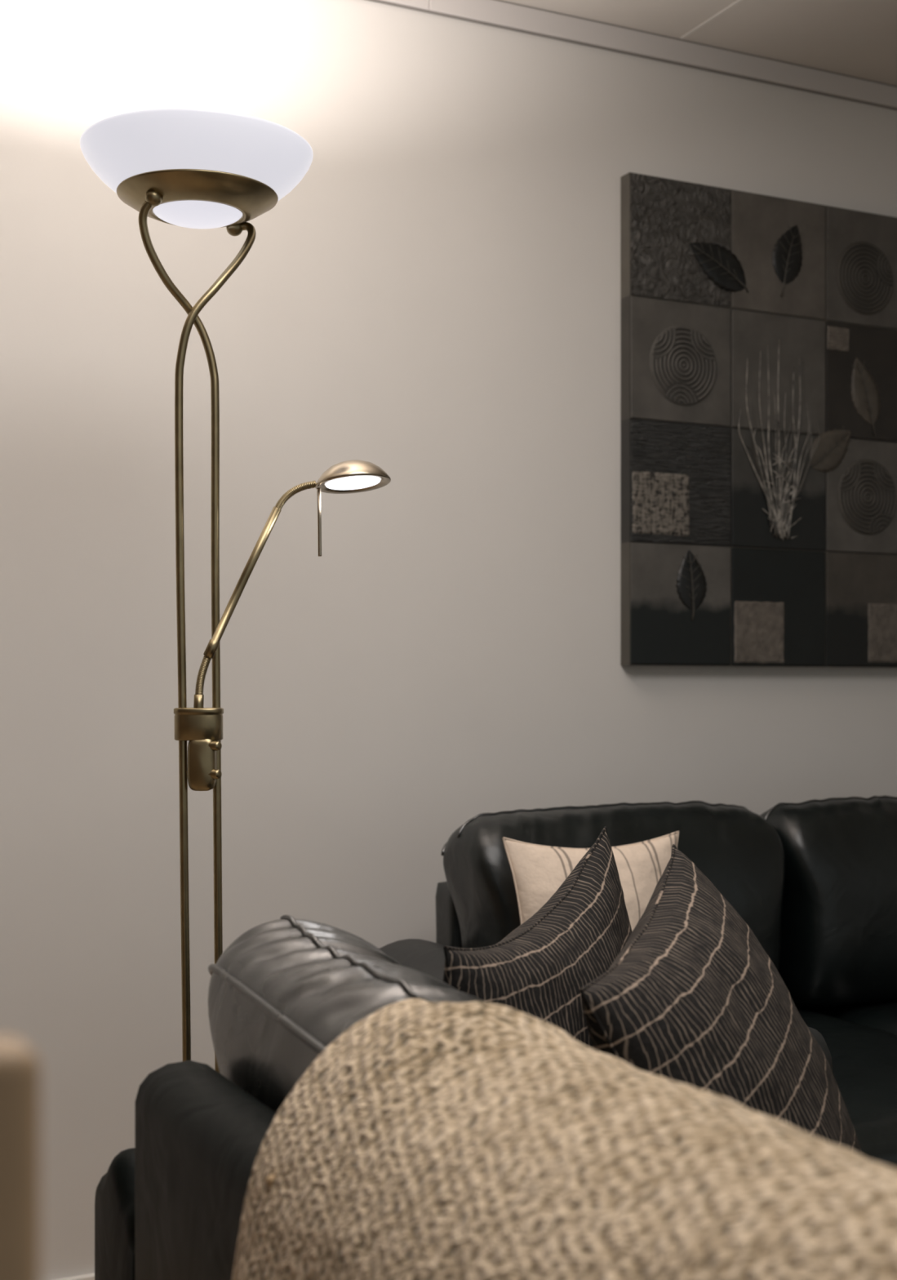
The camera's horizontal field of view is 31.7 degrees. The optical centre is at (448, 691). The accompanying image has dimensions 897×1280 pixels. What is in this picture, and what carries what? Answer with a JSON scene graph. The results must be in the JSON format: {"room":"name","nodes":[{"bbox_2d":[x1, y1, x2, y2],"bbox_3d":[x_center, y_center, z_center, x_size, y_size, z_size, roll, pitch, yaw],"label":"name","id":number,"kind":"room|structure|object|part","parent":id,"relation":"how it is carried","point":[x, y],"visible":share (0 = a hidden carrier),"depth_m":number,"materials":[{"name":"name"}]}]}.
{"room":"living room","nodes":[
{"label":"living room","id":0,"kind":"room"},
{"bbox_2d":[0,0,896,1279],"bbox_3d":[0.125,-0.150,3.165,6.200,2.400,0.100,0,0,-26],"label":"wall","id":1,"kind":"structure","parent":0,"point":[434,304],"depth_m":2.94,"materials":[{"name":"paint"}]},
{"bbox_2d":[53,1272,94,1279],"bbox_3d":[0.150,1.030,3.114,6.200,0.040,0.014,0,0,-26],"label":"baseboard","id":2,"kind":"structure","parent":1,"relation":"attached to","point":[90,1276],"depth_m":2.73,"materials":[{"name":"white wood"}]},
{"bbox_2d":[380,0,429,9],"bbox_3d":[-1.338,-1.325,2.390,2.890,0.045,0.011,0,0,-26],"label":"trim","id":3,"kind":"structure","parent":1,"relation":"attached to","point":[421,4],"depth_m":3.00,"materials":[{"name":"paint"}]},
{"bbox_2d":[367,0,896,110],"bbox_3d":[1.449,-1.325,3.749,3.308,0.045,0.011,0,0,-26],"label":"trim","id":4,"kind":"structure","parent":1,"relation":"attached to","point":[492,11],"depth_m":3.25,"materials":[{"name":"paint"}]},
{"bbox_2d":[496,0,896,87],"bbox_3d":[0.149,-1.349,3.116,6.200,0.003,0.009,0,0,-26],"label":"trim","id":5,"kind":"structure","parent":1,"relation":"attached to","point":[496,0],"depth_m":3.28,"materials":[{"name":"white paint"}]},
{"bbox_2d":[620,172,896,667],"bbox_3d":[0.807,-0.550,3.417,0.994,0.994,0.042,0,0,-26],"label":"wall picture","id":6,"kind":"object","parent":1,"relation":"attached to","point":[758,332],"visible":1,"depth_m":3.32,"materials":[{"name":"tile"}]},
{"bbox_2d":[502,0,896,85],"bbox_3d":[1.133,-1.380,1.098,6.200,0.060,4.700,0,0,-26],"label":"ceiling","id":7,"kind":"structure","parent":0,"point":[858,38],"depth_m":3.20,"materials":[{"name":"white paint"}]},
{"bbox_2d":[680,0,742,39],"bbox_3d":[1.486,-1.349,1.207,0.006,0.002,4.586,0,0,-26],"label":"trim","id":8,"kind":"structure","parent":7,"relation":"attached to","point":[738,1],"depth_m":3.17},
{"bbox_3d":[1.133,1.075,1.098,6.200,0.050,4.700,0,0,-26],"label":"floor","id":9,"kind":"structure","parent":0,"visible":0},
{"bbox_2d":[0,1035,40,1279],"bbox_3d":[-0.125,0.573,0.429,0.026,0.955,0.026,0,0,-26],"label":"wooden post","id":10,"kind":"object","parent":9,"relation":"on","point":[20,1066],"visible":1,"depth_m":0.42,"materials":[{"name":"beige wood"}]},
{"bbox_2d":[80,107,391,1073],"bbox_3d":[-0.308,0.157,2.128,0.392,1.787,0.312,0,0,34],"label":"floor lamp","id":11,"kind":"object","parent":9,"relation":"on","point":[186,167],"visible":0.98,"depth_m":2.12,"materials":[{"name":"gold metal"}]},
{"bbox_3d":[-0.341,-0.704,2.150,0.312,0.064,0.312,0,0,-26],"label":"lamp shade","id":12,"kind":"part","parent":11,"relation":"part of","materials":[{"name":"white glass"}]},
{"bbox_3d":[-0.314,0.112,2.129,0.016,0.017,0.018,0,0,31],"label":"dimmer knob","id":13,"kind":"part","parent":11,"relation":"part of","materials":[{"name":"gold metal"}]},
{"bbox_3d":[-0.314,0.073,2.129,0.016,0.017,0.018,0,0,31],"label":"dimmer knob","id":14,"kind":"part","parent":11,"relation":"part of","materials":[{"name":"gold metal"}]},
{"bbox_2d":[325,475,380,489],"bbox_3d":[-0.129,-0.281,2.135,0.074,0.002,0.074,-11,-8,42],"label":"diffuser","id":15,"kind":"object","parent":11,"relation":"attached to","point":[353,482],"depth_m":2.13,"materials":[{"name":"white glass"}]},
{"bbox_2d":[94,915,486,1279],"bbox_3d":[0.363,0.630,0.945,0.760,0.840,1.700,0,0,-26],"label":"sofa","id":16,"kind":"object","parent":9,"relation":"on","point":[169,1206],"visible":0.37,"depth_m":1.31,"materials":[{"name":"leather"}]},
{"bbox_3d":[0.026,0.694,1.636,0.758,0.532,0.162,0,0,-26],"label":"arm","id":17,"kind":"part","parent":16,"relation":"part of","materials":[{"name":"leather"}]},
{"bbox_3d":[0.051,0.644,0.801,0.074,0.632,1.355,0,0,-26],"label":"frame","id":18,"kind":"part","parent":16,"relation":"part of","materials":[{"name":"leather"}]},
{"bbox_2d":[208,918,486,1112],"bbox_3d":[-0.004,0.427,1.238,0.203,0.388,0.704,0,5,-26],"label":"cushion","id":19,"kind":"object","parent":16,"relation":"on","point":[284,989],"depth_m":1.34,"materials":[{"name":"leather"}]},
{"bbox_2d":[442,826,631,1048],"bbox_3d":[0.106,0.395,1.615,0.157,0.480,0.398,0,0,26],"label":"throw pillow","id":20,"kind":"object","parent":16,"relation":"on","point":[539,970],"visible":0.36,"depth_m":1.57,"materials":[{"name":"fabric"}]},
{"bbox_2d":[231,998,896,1279],"bbox_3d":[0.181,0.490,0.780,0.348,0.538,0.966,0,0,-26],"label":"throw blanket","id":21,"kind":"object","parent":16,"relation":"on","point":[427,1140],"visible":1,"depth_m":0.90,"materials":[{"name":"fabric"}]},
{"bbox_2d":[578,844,863,1155],"bbox_3d":[0.280,0.408,1.518,0.240,0.487,0.484,0,0,20],"label":"throw pillow","id":22,"kind":"object","parent":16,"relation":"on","point":[692,996],"visible":0.54,"depth_m":1.43,"materials":[{"name":"fabric"}]},
{"bbox_2d":[379,795,896,1168],"bbox_3d":[0.825,0.625,2.718,1.814,0.850,0.988,0,0,-26],"label":"sofa","id":23,"kind":"object","parent":9,"relation":"on","point":[815,881],"visible":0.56,"depth_m":2.83,"materials":[{"name":"leather"}]},
{"bbox_2d":[502,831,679,931],"bbox_3d":[0.254,0.416,2.577,0.338,0.365,0.143,0,0,-26],"label":"throw pillow","id":24,"kind":"object","parent":23,"relation":"on","point":[538,871],"visible":0.21,"depth_m":2.55,"materials":[{"name":"fabric"}]},
{"bbox_3d":[0.149,0.683,2.387,0.300,0.553,0.980,0,0,-26],"label":"arm","id":25,"kind":"part","parent":23,"relation":"part of","materials":[{"name":"grey leather"}]},
{"bbox_2d":[443,802,785,972],"bbox_3d":[0.309,0.400,2.810,0.638,0.394,0.202,0,-3,-26],"label":"cushion","id":26,"kind":"object","parent":23,"relation":"on","point":[741,851],"depth_m":2.78,"materials":[{"name":"black leather"}]},
{"bbox_3d":[0.635,0.644,3.125,1.441,0.618,0.089,0,0,-26],"label":"frame","id":27,"kind":"part","parent":23,"relation":"part of","materials":[{"name":"black leather"}]},
{"bbox_2d":[760,797,896,1006],"bbox_3d":[0.898,0.402,3.097,0.657,0.390,0.202,0,-3,-26],"label":"cushion","id":28,"kind":"object","parent":23,"relation":"on","point":[838,935],"depth_m":2.93,"materials":[{"name":"black leather"}]},
{"bbox_2d":[796,1008,896,1168],"bbox_3d":[0.565,0.692,2.589,0.618,0.199,0.826,0,0,-26],"label":"seat cushion","id":29,"kind":"object","parent":23,"relation":"on","point":[864,1057],"depth_m":2.44,"materials":[{"name":"black leather"}]},
{"bbox_2d":[805,999,896,1035],"bbox_3d":[1.124,0.692,2.862,0.623,0.199,0.826,0,0,-26],"label":"seat cushion","id":30,"kind":"object","parent":23,"relation":"on","point":[877,1014],"depth_m":2.96,"materials":[{"name":"black leather"}]}
]}

